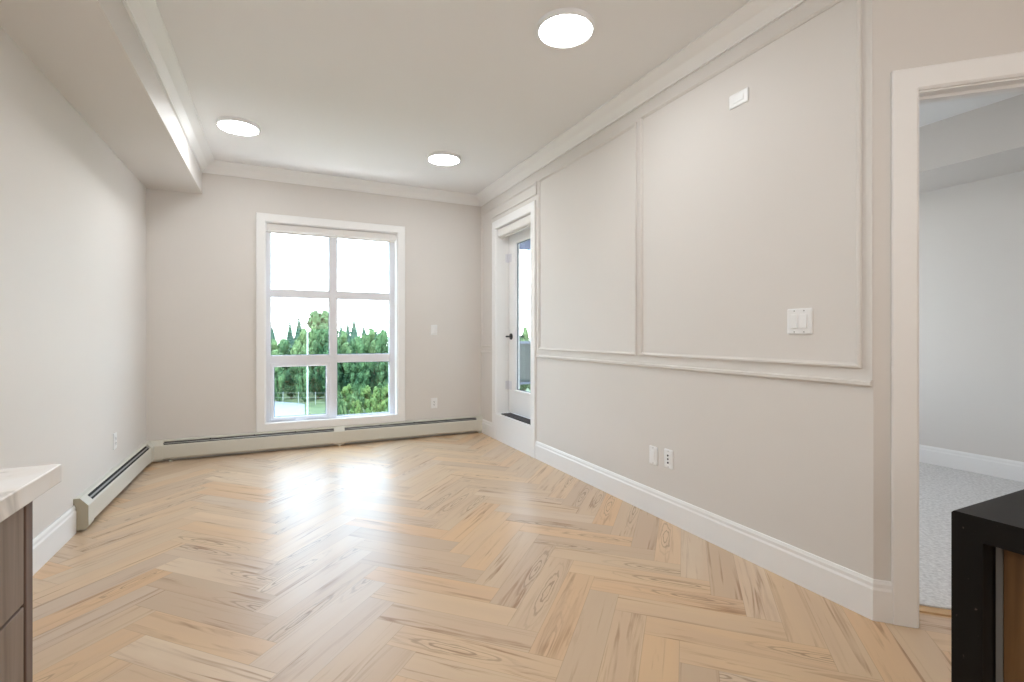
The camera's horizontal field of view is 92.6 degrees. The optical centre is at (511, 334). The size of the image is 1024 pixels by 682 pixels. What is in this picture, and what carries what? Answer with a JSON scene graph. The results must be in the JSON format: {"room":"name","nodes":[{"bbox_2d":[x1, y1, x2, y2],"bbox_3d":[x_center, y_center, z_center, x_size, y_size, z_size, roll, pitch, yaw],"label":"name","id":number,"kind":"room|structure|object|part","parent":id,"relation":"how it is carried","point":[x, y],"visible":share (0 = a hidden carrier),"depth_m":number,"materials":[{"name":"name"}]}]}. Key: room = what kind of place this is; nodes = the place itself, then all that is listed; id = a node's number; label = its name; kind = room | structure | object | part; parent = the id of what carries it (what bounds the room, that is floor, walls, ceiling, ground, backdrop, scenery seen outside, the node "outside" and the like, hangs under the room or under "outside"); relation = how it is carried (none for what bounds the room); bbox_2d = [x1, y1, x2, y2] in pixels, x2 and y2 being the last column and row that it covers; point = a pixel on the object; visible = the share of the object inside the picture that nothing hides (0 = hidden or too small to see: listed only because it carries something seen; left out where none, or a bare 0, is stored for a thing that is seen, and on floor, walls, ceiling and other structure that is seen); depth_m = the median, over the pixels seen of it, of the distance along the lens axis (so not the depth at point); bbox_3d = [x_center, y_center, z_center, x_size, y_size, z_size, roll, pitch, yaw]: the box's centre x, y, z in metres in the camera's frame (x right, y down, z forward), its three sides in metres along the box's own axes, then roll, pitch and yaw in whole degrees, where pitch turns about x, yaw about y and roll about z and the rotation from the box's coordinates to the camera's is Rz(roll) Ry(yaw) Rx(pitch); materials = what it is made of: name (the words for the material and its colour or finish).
{"room":"empty living room","nodes":[
{"label":"empty living room","id":0,"kind":"room"},
{"bbox_2d":[0,26,145,537],"bbox_3d":[-1.478,-0.234,0.359,0.243,2.740,8.724,0,0,-26],"label":"wall","id":1,"kind":"structure","parent":0,"point":[73,214],"depth_m":2.68,"materials":[{"name":"beige paint"}]},
{"bbox_2d":[33,505,75,574],"bbox_3d":[-1.969,1.056,1.682,0.015,0.160,2.475,0,0,-26],"label":"baseboard","id":2,"kind":"structure","parent":1,"relation":"attached to","point":[47,543],"depth_m":2.52,"materials":[{"name":"white paint"}]},
{"bbox_2d":[113,432,116,449],"bbox_3d":[-2.845,0.761,3.505,0.009,0.116,0.074,0,0,-26],"label":"power outlet","id":3,"kind":"object","parent":1,"relation":"attached to","point":[115,433],"visible":1,"depth_m":3.49,"materials":[{"name":"white plastic"}]},
{"bbox_2d":[0,0,201,193],"bbox_3d":[-1.221,-1.454,0.593,0.423,0.300,8.524,0,0,-26],"label":"soffit","id":4,"kind":"structure","parent":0,"point":[92,52],"depth_m":2.52,"materials":[{"name":"beige paint"}]},
{"bbox_2d":[146,173,480,460],"bbox_3d":[-1.855,-0.234,5.147,3.697,2.740,0.240,0,0,-26],"label":"wall","id":5,"kind":"structure","parent":0,"point":[201,248],"depth_m":4.67,"materials":[{"name":"beige paint"}]},
{"bbox_2d":[256,212,404,431],"bbox_3d":[-1.853,-0.120,5.100,1.440,2.120,0.188,0,0,-26],"label":"window","id":6,"kind":"structure","parent":5,"relation":"in","point":[266,421],"depth_m":5.09,"materials":[{"name":"white paint"}]},
{"bbox_3d":[-2.158,0.573,4.991,0.556,0.574,0.036,0,0,-26],"label":"sash","id":7,"kind":"part","parent":6,"relation":"part of","materials":[{"name":"white plastic"}]},
{"bbox_2d":[266,223,395,397],"bbox_3d":[-1.844,-0.196,5.075,1.263,1.788,0.075,0,0,-26],"label":"roller blind","id":8,"kind":"object","parent":6,"relation":"attached to","point":[270,228],"visible":1,"depth_m":5.06,"materials":[{"name":"fabric"}]},
{"bbox_3d":[-1.276,-0.164,5.325,0.013,1.722,0.004,0,0,-26],"label":"bead chain","id":9,"kind":"part","parent":8,"relation":"part of","materials":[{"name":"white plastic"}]},
{"bbox_2d":[431,325,436,334],"bbox_3d":[-0.872,-0.054,5.477,0.074,0.116,0.014,0,0,-26],"label":"light switch","id":10,"kind":"object","parent":5,"relation":"attached to","point":[433,327],"visible":1,"depth_m":5.47,"materials":[{"name":"white plastic"}]},
{"bbox_2d":[431,398,436,407],"bbox_3d":[-0.873,0.765,5.479,0.074,0.116,0.009,0,0,-26],"label":"power outlet","id":11,"kind":"object","parent":5,"relation":"attached to","point":[433,400],"visible":1,"depth_m":5.48,"materials":[{"name":"white plastic"}]},
{"bbox_2d":[33,432,950,681],"bbox_3d":[1.340,1.236,1.833,6.600,0.200,8.950,0,0,-26],"label":"floor","id":12,"kind":"structure","parent":0,"point":[464,557],"depth_m":2.21,"materials":[{"name":"brown wood"}]},
{"bbox_2d":[0,501,32,681],"bbox_3d":[-0.736,0.698,-0.100,0.695,0.875,1.655,0,0,-26],"label":"base cabinet","id":13,"kind":"object","parent":12,"relation":"on","point":[16,531],"visible":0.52,"depth_m":0.75,"materials":[{"name":"beige wood"}]},
{"bbox_3d":[-0.602,0.575,0.399,0.021,0.296,0.808,0,0,-26],"label":"drawer","id":14,"kind":"part","parent":13,"relation":"part of","materials":[{"name":"beige wood"}]},
{"bbox_3d":[-0.602,0.345,0.399,0.021,0.154,0.808,0,0,-26],"label":"drawer","id":15,"kind":"part","parent":13,"relation":"part of","materials":[{"name":"beige wood"}]},
{"bbox_3d":[-1.089,0.698,0.636,0.695,0.875,0.024,0,0,-26],"label":"panel","id":16,"kind":"part","parent":13,"relation":"part of","materials":[{"name":"beige wood"}]},
{"bbox_2d":[0,464,61,521],"bbox_3d":[-0.741,0.244,-0.075,0.711,0.032,1.745,0,0,-26],"label":"countertop","id":17,"kind":"structure","parent":13,"relation":"on","point":[19,486],"depth_m":0.77,"materials":[{"name":"white stone"}]},
{"bbox_2d":[73,444,151,530],"bbox_3d":[-2.820,1.038,3.523,0.068,0.195,1.578,0,0,-26],"label":"heater","id":18,"kind":"object","parent":12,"relation":"on","point":[88,504],"visible":0.95,"depth_m":3.21,"materials":[{"name":"metal"}]},
{"bbox_3d":[-2.480,1.032,2.812,0.068,0.183,0.002,0,0,-26],"label":"plate","id":19,"kind":"part","parent":18,"relation":"part of","materials":[{"name":"beige metal"}]},
{"bbox_3d":[-2.837,1.029,3.518,0.034,0.173,1.572,0,0,-26],"label":"plate","id":20,"kind":"part","parent":18,"relation":"part of","materials":[{"name":"metal"}]},
{"bbox_3d":[-2.798,1.045,3.537,0.014,0.130,1.572,0,0,-26],"label":"panel","id":21,"kind":"part","parent":18,"relation":"part of","materials":[{"name":"metal"}]},
{"bbox_2d":[143,415,482,463],"bbox_3d":[-1.777,1.038,4.974,3.201,0.195,0.137,0,0,-26],"label":"heater","id":22,"kind":"object","parent":12,"relation":"on","point":[170,449],"visible":0.98,"depth_m":4.86,"materials":[{"name":"metal"}]},
{"bbox_3d":[-1.745,1.029,5.046,3.070,0.173,0.034,0,0,-26],"label":"plate","id":23,"kind":"part","parent":22,"relation":"part of","materials":[{"name":"metal"}]},
{"bbox_2d":[996,547,1023,681],"bbox_3d":[1.479,0.697,-0.156,0.907,0.877,2.142,0,0,-26],"label":"base cabinet","id":24,"kind":"object","parent":12,"relation":"on","point":[1009,565],"visible":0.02,"depth_m":0.60,"materials":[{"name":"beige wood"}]},
{"bbox_2d":[951,489,1023,681],"bbox_3d":[1.483,0.681,-0.164,0.967,0.910,2.224,0,0,-26],"label":"countertop","id":25,"kind":"structure","parent":24,"relation":"on","point":[977,529],"depth_m":0.61,"materials":[{"name":"black stone"}]},
{"bbox_3d":[1.009,0.681,0.825,0.967,0.909,0.031,0,0,-26],"label":"waterfall leg","id":26,"kind":"part","parent":25,"relation":"part of","materials":[{"name":"black stone"}]},
{"bbox_3d":[0.616,0.697,0.614,0.016,0.877,0.006,0,0,-26],"label":"edge trim","id":27,"kind":"part","parent":24,"relation":"part of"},
{"bbox_3d":[1.079,0.648,-0.352,0.016,0.776,2.134,0,0,-26],"label":"panel","id":28,"kind":"part","parent":24,"relation":"part of","materials":[{"name":"brown wood"}]},
{"bbox_2d":[520,240,529,249],"bbox_3d":[1.420,-1.574,7.005,3.790,0.180,3.790,0,0,-26],"label":"ceiling","id":29,"kind":"structure","parent":0,"point":[525,245],"depth_m":8.12,"materials":[{"name":"white paint"}]},
{"bbox_2d":[156,0,1023,193],"bbox_3d":[1.379,-1.724,1.868,6.700,0.240,8.980,0,0,-26],"label":"ceiling","id":30,"kind":"structure","parent":0,"point":[357,89],"depth_m":3.02,"materials":[{"name":"white paint"}]},
{"bbox_2d":[216,116,260,135],"bbox_3d":[-2.089,-1.590,3.734,0.300,0.029,0.300,0,0,-26],"label":"recessed light","id":31,"kind":"object","parent":30,"relation":"in","point":[230,124],"visible":1,"depth_m":3.71,"materials":[{"name":"white plastic"}]},
{"bbox_2d":[218,121,257,134],"bbox_3d":[-2.089,-1.584,3.734,0.269,0.008,0.269,0,0,-26],"label":"diffuser","id":32,"kind":"object","parent":31,"relation":"attached to","point":[233,127],"depth_m":3.72,"materials":[{"name":"white plastic"}]},
{"bbox_2d":[427,151,460,165],"bbox_3d":[-0.615,-1.590,4.417,0.300,0.029,0.300,0,0,-26],"label":"recessed light","id":33,"kind":"object","parent":30,"relation":"in","point":[442,158],"visible":1,"depth_m":4.38,"materials":[{"name":"white plastic"}]},
{"bbox_2d":[429,155,458,164],"bbox_3d":[-0.615,-1.584,4.417,0.269,0.008,0.269,0,0,-26],"label":"diffuser","id":34,"kind":"object","parent":33,"relation":"attached to","point":[434,159],"depth_m":4.41,"materials":[{"name":"white plastic"}]},
{"bbox_2d":[537,7,594,47],"bbox_3d":[0.279,-1.590,2.545,0.300,0.029,0.300,0,0,-26],"label":"recessed light","id":35,"kind":"object","parent":30,"relation":"in","point":[567,27],"visible":1,"depth_m":2.51,"materials":[{"name":"white plastic"}]},
{"bbox_2d":[540,15,591,45],"bbox_3d":[0.279,-1.584,2.545,0.269,0.008,0.269,0,0,-26],"label":"diffuser","id":36,"kind":"object","parent":35,"relation":"attached to","point":[555,30],"depth_m":2.53,"materials":[{"name":"white plastic"}]},
{"bbox_2d":[481,0,872,578],"bbox_3d":[0.654,-0.234,3.896,0.250,2.740,4.185,0,0,-26],"label":"wall","id":37,"kind":"structure","parent":0,"point":[749,209],"depth_m":2.59,"materials":[{"name":"beige paint"}]},
{"bbox_2d":[122,0,806,206],"bbox_3d":[0.623,-1.554,1.475,3.665,0.101,8.524,0,0,-26],"label":"trim","id":38,"kind":"structure","parent":37,"relation":"attached to","point":[753,16],"depth_m":3.25,"materials":[{"name":"white paint"}]},
{"bbox_2d":[481,419,491,436],"bbox_3d":[-0.290,1.056,5.561,0.015,0.160,0.366,0,0,-26],"label":"baseboard","id":39,"kind":"structure","parent":37,"relation":"attached to","point":[486,425],"depth_m":5.53,"materials":[{"name":"white paint"}]},
{"bbox_2d":[481,181,536,346],"bbox_3d":[-0.064,-0.637,5.091,0.013,1.546,1.340,0,0,-26],"label":"trim","id":40,"kind":"structure","parent":37,"relation":"attached to","point":[534,183],"depth_m":5.42,"materials":[{"name":"beige paint"}]},
{"bbox_2d":[492,200,535,457],"bbox_3d":[0.115,-0.051,5.003,0.273,2.374,0.994,0,0,-26],"label":"door","id":41,"kind":"structure","parent":37,"relation":"in","point":[513,408],"depth_m":5.23,"materials":[{"name":"white paint"}]},
{"bbox_3d":[0.008,0.995,4.952,0.036,0.281,0.826,0,0,-26],"label":"riser panel","id":42,"kind":"part","parent":41,"relation":"part of","materials":[{"name":"white paint"}]},
{"bbox_2d":[498,215,529,238],"bbox_3d":[0.051,-1.095,4.976,0.070,0.098,0.800,0,0,-26],"label":"roller blind","id":43,"kind":"object","parent":37,"relation":"attached to","point":[521,224],"visible":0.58,"depth_m":4.96,"materials":[{"name":"fabric"}]},
{"bbox_2d":[538,122,636,354],"bbox_3d":[0.532,-0.637,3.846,0.013,1.546,1.346,0,0,-26],"label":"trim","id":44,"kind":"structure","parent":37,"relation":"attached to","point":[634,125],"depth_m":3.41,"materials":[{"name":"beige paint"}]},
{"bbox_2d":[649,445,657,465],"bbox_3d":[0.894,0.763,3.094,0.010,0.116,0.074,0,0,-26],"label":"data plate","id":45,"kind":"object","parent":37,"relation":"attached to","point":[653,451],"visible":1,"depth_m":3.09,"materials":[{"name":"white plastic"}]},
{"bbox_2d":[664,448,672,469],"bbox_3d":[0.950,0.756,2.974,0.012,0.116,0.074,0,0,-26],"label":"power outlet","id":46,"kind":"object","parent":37,"relation":"attached to","point":[668,454],"visible":1,"depth_m":2.97,"materials":[{"name":"white plastic"}]},
{"bbox_2d":[480,351,872,385],"bbox_3d":[0.534,0.195,3.839,0.015,0.021,4.180,0,0,-26],"label":"trim","id":47,"kind":"structure","parent":37,"relation":"attached to","point":[735,372],"depth_m":2.54,"materials":[{"name":"beige paint"}]},
{"bbox_2d":[535,441,891,623],"bbox_3d":[0.860,1.056,3.209,0.058,0.160,2.877,0,0,-26],"label":"baseboard","id":48,"kind":"structure","parent":37,"relation":"attached to","point":[868,597],"depth_m":2.46,"materials":[{"name":"white paint"}]},
{"bbox_2d":[729,87,748,109],"bbox_3d":[1.168,-1.218,2.522,0.009,0.072,0.116,0,0,-26],"label":"cable plate","id":49,"kind":"object","parent":37,"relation":"attached to","point":[741,97],"visible":1,"depth_m":2.52,"materials":[{"name":"white plastic"}]},
{"bbox_2d":[639,0,861,367],"bbox_3d":[1.129,-0.647,2.598,0.013,1.566,1.352,0,0,-26],"label":"trim","id":50,"kind":"structure","parent":37,"relation":"attached to","point":[858,364],"depth_m":2.15,"materials":[{"name":"beige paint"}]},
{"bbox_2d":[787,308,812,333],"bbox_3d":[1.307,-0.061,2.226,0.014,0.118,0.118,0,0,-26],"label":"light switch","id":51,"kind":"object","parent":37,"relation":"attached to","point":[799,321],"visible":1,"depth_m":2.22,"materials":[{"name":"white plastic"}]},
{"bbox_2d":[870,0,872,380],"bbox_3d":[1.440,-0.658,1.958,0.005,1.684,0.011,0,0,-26],"label":"trim","id":52,"kind":"structure","parent":37,"relation":"attached to","point":[871,1],"depth_m":1.96,"materials":[{"name":"beige paint"}]},
{"bbox_2d":[873,0,1023,580],"bbox_3d":[2.054,-0.234,1.802,1.250,2.740,0.117,0,0,19],"label":"wall","id":53,"kind":"structure","parent":0,"point":[907,34],"depth_m":1.94,"materials":[{"name":"beige paint"}]},
{"bbox_2d":[919,605,950,616],"bbox_3d":[2.044,1.132,1.894,1.030,0.008,0.048,0,0,19],"label":"threshold","id":54,"kind":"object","parent":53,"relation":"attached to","point":[923,609],"depth_m":2.00,"materials":[{"name":"brown wood"}]},
{"bbox_2d":[891,51,1023,627],"bbox_3d":[1.990,0.050,1.815,1.004,2.172,0.137,0,0,19],"label":"door frame","id":55,"kind":"structure","parent":53,"relation":"in","point":[998,74],"depth_m":1.90,"materials":[{"name":"white paint"}]},
{"bbox_2d":[919,170,1023,461],"bbox_3d":[4.143,-0.234,3.424,0.170,2.740,5.000,0,0,-26],"label":"wall","id":56,"kind":"structure","parent":0,"point":[971,234],"depth_m":4.00,"materials":[{"name":"beige paint"}]},
{"bbox_2d":[919,444,1023,481],"bbox_3d":[4.059,1.053,3.384,0.015,0.165,4.600,0,0,-26],"label":"baseboard","id":57,"kind":"structure","parent":56,"relation":"attached to","point":[976,463],"depth_m":3.99,"materials":[{"name":"white paint"}]},
{"bbox_2d":[919,94,1023,192],"bbox_3d":[3.768,-1.429,3.245,0.660,0.350,4.600,0,0,-26],"label":"ceiling","id":58,"kind":"structure","parent":0,"point":[984,142],"depth_m":3.56,"materials":[{"name":"beige paint"}]},
{"bbox_2d":[919,462,1023,609],"bbox_3d":[2.792,1.129,2.778,2.824,0.014,4.600,0,0,-26],"label":"floor","id":59,"kind":"structure","parent":0,"point":[942,490],"depth_m":3.16,"materials":[{"name":"grey carpet"}]},
{"bbox_3d":[1.453,1.201,6.937,3.790,0.170,3.640,0,0,-26],"label":"floor","id":60,"kind":"structure","parent":0,"visible":0},
{"bbox_2d":[520,341,529,384],"bbox_3d":[0.697,0.611,8.504,3.700,1.010,0.060,0,0,-26],"label":"balcony railing","id":61,"kind":"object","parent":60,"relation":"on","point":[524,345],"visible":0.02,"depth_m":8.27,"materials":[{"name":"grey metal"}]},
{"bbox_3d":[0.697,0.128,8.504,3.700,0.045,0.060,0,0,-26],"label":"rail","id":62,"kind":"part","parent":61,"relation":"part of","materials":[{"name":"grey metal"}]},
{"label":"outside","id":63,"kind":"structure","parent":0,"visible":0},
{"bbox_2d":[275,385,529,414],"bbox_3d":[-48.353,8.650,101.025,320.000,0.500,200.000,0,0,-26],"label":"ground","id":64,"kind":"structure","parent":63,"point":[319,408],"depth_m":59.84,"materials":[{"name":"green plant"}]},
{"bbox_2d":[271,323,277,341],"bbox_3d":[-55.314,3.138,113.068,8.007,12.068,7.848,0,0,-26],"label":"conifer tree","id":65,"kind":"object","parent":64,"relation":"on","point":[273,336],"visible":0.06,"depth_m":112.74,"materials":[{"name":"green plant"}]},
{"bbox_2d":[271,339,285,377],"bbox_3d":[-33.720,4.455,69.116,3.299,7.948,3.410,0,0,-26],"label":"broadleaf tree","id":66,"kind":"object","parent":64,"relation":"on","point":[274,344],"visible":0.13,"depth_m":68.86,"materials":[{"name":"green plant"}]},
{"bbox_2d":[275,367,285,401],"bbox_3d":[-29.571,5.926,61.523,2.144,5.084,2.189,0,0,-26],"label":"bushy tree","id":67,"kind":"object","parent":64,"relation":"on","point":[280,378],"visible":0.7,"depth_m":61.02,"materials":[{"name":"green plant"}]},
{"bbox_2d":[277,338,291,369],"bbox_3d":[-33.760,4.441,73.458,3.675,7.981,3.664,0,0,-26],"label":"broadleaf tree","id":68,"kind":"object","parent":64,"relation":"on","point":[284,345],"visible":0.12,"depth_m":72.79,"materials":[{"name":"green plant"}]},
{"bbox_2d":[285,318,294,351],"bbox_3d":[-43.263,2.907,94.949,6.023,12.596,5.903,0,0,-26],"label":"conifer tree","id":69,"kind":"object","parent":64,"relation":"on","point":[289,336],"visible":0.26,"depth_m":94.66,"materials":[{"name":"green plant"}]},
{"bbox_2d":[283,367,298,398],"bbox_3d":[-29.191,5.984,64.449,2.213,4.902,2.104,0,0,-16],"label":"bushy tree","id":70,"kind":"object","parent":64,"relation":"on","point":[290,388],"visible":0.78,"depth_m":64.05,"materials":[{"name":"green plant"}]},
{"bbox_2d":[293,314,303,339],"bbox_3d":[-45.280,2.369,103.782,7.628,13.783,7.992,0,0,-26],"label":"conifer tree","id":71,"kind":"object","parent":64,"relation":"on","point":[298,327],"visible":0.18,"depth_m":103.55,"materials":[{"name":"green plant"}]},
{"bbox_2d":[290,327,314,377],"bbox_3d":[-29.507,3.642,69.006,3.429,9.586,3.339,0,0,-26],"label":"broadleaf tree","id":72,"kind":"object","parent":64,"relation":"on","point":[300,346],"visible":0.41,"depth_m":68.55,"materials":[{"name":"green plant"}]},
{"bbox_2d":[295,366,312,401],"bbox_3d":[-26.133,5.671,61.523,2.195,5.607,2.095,0,0,0],"label":"bushy tree","id":73,"kind":"object","parent":64,"relation":"on","point":[300,379],"visible":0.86,"depth_m":60.89,"materials":[{"name":"green plant"}]},
{"bbox_2d":[307,325,307,414],"bbox_3d":[-17.569,3.794,42.000,0.360,9.213,0.360,0,0,-26],"label":"pole","id":74,"kind":"object","parent":64,"relation":"on","point":[307,325],"visible":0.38,"depth_m":41.95,"materials":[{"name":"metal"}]},
{"bbox_2d":[308,322,324,383],"bbox_3d":[-29.484,3.225,73.492,3.730,10.426,3.497,0,0,-26],"label":"broadleaf tree","id":75,"kind":"object","parent":64,"relation":"on","point":[317,340],"visible":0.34,"depth_m":72.77,"materials":[{"name":"green plant"}]},
{"bbox_2d":[275,392,359,404],"bbox_3d":[-22.198,7.600,58.500,14.071,1.600,0.067,0,0,0],"label":"wire fence","id":76,"kind":"object","parent":64,"relation":"on","point":[298,397],"visible":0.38,"depth_m":58.50,"materials":[{"name":"white metal"}]},
{"bbox_3d":[-22.198,8.100,58.500,14.001,0.020,0.019,0,0,0],"label":"rail","id":77,"kind":"part","parent":76,"relation":"part of","materials":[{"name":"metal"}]},
{"bbox_3d":[-22.198,7.500,58.500,14.001,0.020,0.019,0,0,0],"label":"rail","id":78,"kind":"part","parent":76,"relation":"part of","materials":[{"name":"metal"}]},
{"bbox_2d":[311,366,324,398],"bbox_3d":[-25.656,5.726,64.509,2.104,5.424,2.213,0,0,-40],"label":"bushy tree","id":79,"kind":"object","parent":64,"relation":"on","point":[317,385],"visible":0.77,"depth_m":64.11,"materials":[{"name":"green plant"}]},
{"bbox_2d":[306,310,338,352],"bbox_3d":[-34.211,1.958,87.471,6.562,12.984,7.102,0,0,-26],"label":"broadleaf tree","id":80,"kind":"object","parent":64,"relation":"on","point":[321,319],"visible":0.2,"depth_m":86.02,"materials":[{"name":"green plant"}]},
{"bbox_2d":[319,334,341,373],"bbox_3d":[-25.778,3.809,69.013,3.150,9.254,3.314,0,0,-40],"label":"broadleaf tree","id":81,"kind":"object","parent":64,"relation":"on","point":[325,350],"visible":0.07,"depth_m":68.78,"materials":[{"name":"green plant"}]},
{"bbox_2d":[322,363,341,391],"bbox_3d":[-22.605,5.614,61.486,2.317,5.725,2.470,0,0,-26],"label":"bushy tree","id":82,"kind":"object","parent":64,"relation":"on","point":[339,383],"visible":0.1,"depth_m":61.25,"materials":[{"name":"green plant"}]},
{"bbox_2d":[337,391,343,410],"bbox_3d":[-18.001,6.993,50.000,1.504,2.915,1.529,0,0,-26],"label":"shrub","id":83,"kind":"object","parent":64,"relation":"on","point":[339,395],"visible":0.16,"depth_m":49.97,"materials":[{"name":"green plant"}]},
{"bbox_2d":[337,399,348,414],"bbox_3d":[-15.996,7.188,46.001,1.245,2.510,1.230,0,0,-26],"label":"shrub","id":84,"kind":"object","parent":64,"relation":"on","point":[342,407],"visible":0.77,"depth_m":45.86,"materials":[{"name":"green plant"}]},
{"bbox_2d":[338,321,347,340],"bbox_3d":[-33.249,3.177,95.082,5.799,11.978,5.990,0,0,-26],"label":"conifer tree","id":85,"kind":"object","parent":64,"relation":"on","point":[340,326],"visible":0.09,"depth_m":94.82,"materials":[{"name":"green plant"}]},
{"bbox_2d":[339,330,353,381],"bbox_3d":[-25.421,3.855,73.629,3.462,9.158,3.598,0,0,-26],"label":"broadleaf tree","id":86,"kind":"object","parent":64,"relation":"on","point":[345,348],"visible":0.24,"depth_m":72.97,"materials":[{"name":"green plant"}]},
{"bbox_2d":[340,363,352,396],"bbox_3d":[-21.925,5.662,64.563,2.314,5.555,2.434,0,0,21],"label":"bushy tree","id":87,"kind":"object","parent":64,"relation":"on","point":[345,378],"visible":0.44,"depth_m":63.74,"materials":[{"name":"green plant"}]},
{"bbox_2d":[340,384,352,409],"bbox_3d":[-17.831,6.882,53.046,1.546,3.125,1.456,0,0,28],"label":"shrub","id":88,"kind":"object","parent":64,"relation":"on","point":[346,391],"visible":0.57,"depth_m":52.59,"materials":[{"name":"green plant"}]},
{"bbox_2d":[344,320,351,342],"bbox_3d":[-34.997,2.958,103.883,6.441,12.436,6.744,0,0,-26],"label":"conifer tree","id":89,"kind":"object","parent":64,"relation":"on","point":[347,327],"visible":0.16,"depth_m":103.71,"materials":[{"name":"green plant"}]},
{"bbox_2d":[349,338,354,348],"bbox_3d":[-26.630,4.457,80.991,3.054,7.948,3.330,0,0,-26],"label":"broadleaf tree","id":90,"kind":"object","parent":64,"relation":"on","point":[351,341],"visible":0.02,"depth_m":80.67,"materials":[{"name":"green plant"}]},
{"bbox_2d":[349,317,360,339],"bbox_3d":[-36.363,2.503,113.014,8.650,13.476,8.109,0,0,-26],"label":"conifer tree","id":91,"kind":"object","parent":64,"relation":"on","point":[353,332],"visible":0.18,"depth_m":112.57,"materials":[{"name":"green plant"}]},
{"bbox_2d":[349,399,362,413],"bbox_3d":[-14.595,7.231,45.958,1.106,2.405,1.174,0,0,25],"label":"shrub","id":92,"kind":"object","parent":64,"relation":"on","point":[356,408],"visible":0.59,"depth_m":45.78,"materials":[{"name":"green plant"}]},
{"bbox_2d":[349,391,364,408],"bbox_3d":[-15.843,7.041,49.990,1.532,2.815,1.526,0,0,-26],"label":"shrub","id":93,"kind":"object","parent":64,"relation":"on","point":[355,396],"visible":0.38,"depth_m":49.66,"materials":[{"name":"green plant"}]},
{"bbox_2d":[349,334,366,369],"bbox_3d":[-21.946,4.155,69.060,3.150,8.558,3.314,0,0,-7],"label":"broadleaf tree","id":94,"kind":"object","parent":64,"relation":"on","point":[359,346],"visible":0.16,"depth_m":68.31,"materials":[{"name":"green plant"}]},
{"bbox_2d":[349,362,369,392],"bbox_3d":[-19.140,5.483,61.541,2.304,5.992,2.415,0,0,11],"label":"bushy tree","id":95,"kind":"object","parent":64,"relation":"on","point":[359,377],"visible":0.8,"depth_m":60.94,"materials":[{"name":"green plant"}]},
{"bbox_2d":[360,322,367,336],"bbox_3d":[-37.075,3.028,122.121,7.728,12.320,7.541,0,0,-26],"label":"conifer tree","id":96,"kind":"object","parent":64,"relation":"on","point":[363,330],"visible":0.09,"depth_m":121.73,"materials":[{"name":"green plant"}]},
{"bbox_2d":[360,385,371,409],"bbox_3d":[-15.761,6.940,53.087,1.550,3.006,1.516,0,0,-26],"label":"shrub","id":97,"kind":"object","parent":64,"relation":"on","point":[366,393],"visible":0.61,"depth_m":52.65,"materials":[{"name":"green plant"}]},
{"bbox_2d":[363,327,375,369],"bbox_3d":[-21.207,3.619,73.642,3.602,9.633,3.697,0,0,-26],"label":"broadleaf tree","id":98,"kind":"object","parent":64,"relation":"on","point":[369,341],"visible":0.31,"depth_m":72.75,"materials":[{"name":"green plant"}]},
{"bbox_2d":[365,397,377,412],"bbox_3d":[-13.216,7.139,45.978,1.106,2.596,1.174,0,0,0],"label":"shrub","id":99,"kind":"object","parent":64,"relation":"on","point":[371,407],"visible":0.49,"depth_m":45.77,"materials":[{"name":"green plant"}]},
{"bbox_2d":[367,362,379,392],"bbox_3d":[-18.180,5.469,64.561,2.510,5.946,2.394,0,0,-26],"label":"bushy tree","id":100,"kind":"object","parent":64,"relation":"on","point":[374,369],"visible":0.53,"depth_m":63.78,"materials":[{"name":"green plant"}]},
{"bbox_2d":[372,386,384,412],"bbox_3d":[-13.811,6.834,49.957,1.458,3.223,1.373,0,0,28],"label":"shrub","id":101,"kind":"object","parent":64,"relation":"on","point":[377,393],"visible":0.63,"depth_m":49.63,"materials":[{"name":"green plant"}]},
{"bbox_2d":[375,328,387,364],"bbox_3d":[-17.699,3.740,69.032,3.314,9.394,3.150,0,0,21],"label":"broadleaf tree","id":102,"kind":"object","parent":64,"relation":"on","point":[381,338],"visible":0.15,"depth_m":68.46,"materials":[{"name":"green plant"}]},
{"bbox_2d":[378,352,387,388],"bbox_3d":[-15.601,5.301,61.453,2.539,6.366,2.299,0,0,-26],"label":"bushy tree","id":103,"kind":"object","parent":64,"relation":"on","point":[383,374],"visible":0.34,"depth_m":60.88,"materials":[{"name":"green plant"}]},
{"bbox_2d":[379,398,387,411],"bbox_3d":[-11.855,7.189,46.016,1.091,2.494,1.193,0,0,-45],"label":"shrub","id":104,"kind":"object","parent":64,"relation":"on","point":[383,407],"visible":0.42,"depth_m":45.75,"materials":[{"name":"green plant"}]},
{"bbox_2d":[382,384,387,398],"bbox_3d":[-13.482,6.886,53.077,1.519,3.116,1.500,0,0,-26],"label":"shrub","id":105,"kind":"object","parent":64,"relation":"on","point":[384,389],"visible":0.23,"depth_m":52.75,"materials":[{"name":"green plant"}]},
{"bbox_2d":[520,326,529,390],"bbox_3d":[1.669,3.613,64.040,2.586,9.645,2.659,0,0,43],"label":"broadleaf tree","id":106,"kind":"object","parent":64,"relation":"on","point":[525,330],"visible":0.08,"depth_m":63.88,"materials":[{"name":"green plant"}]},
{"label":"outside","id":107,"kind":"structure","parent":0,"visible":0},
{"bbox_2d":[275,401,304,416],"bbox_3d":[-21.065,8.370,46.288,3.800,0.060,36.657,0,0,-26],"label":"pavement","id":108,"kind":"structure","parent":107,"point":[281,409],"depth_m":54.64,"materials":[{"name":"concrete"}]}
]}

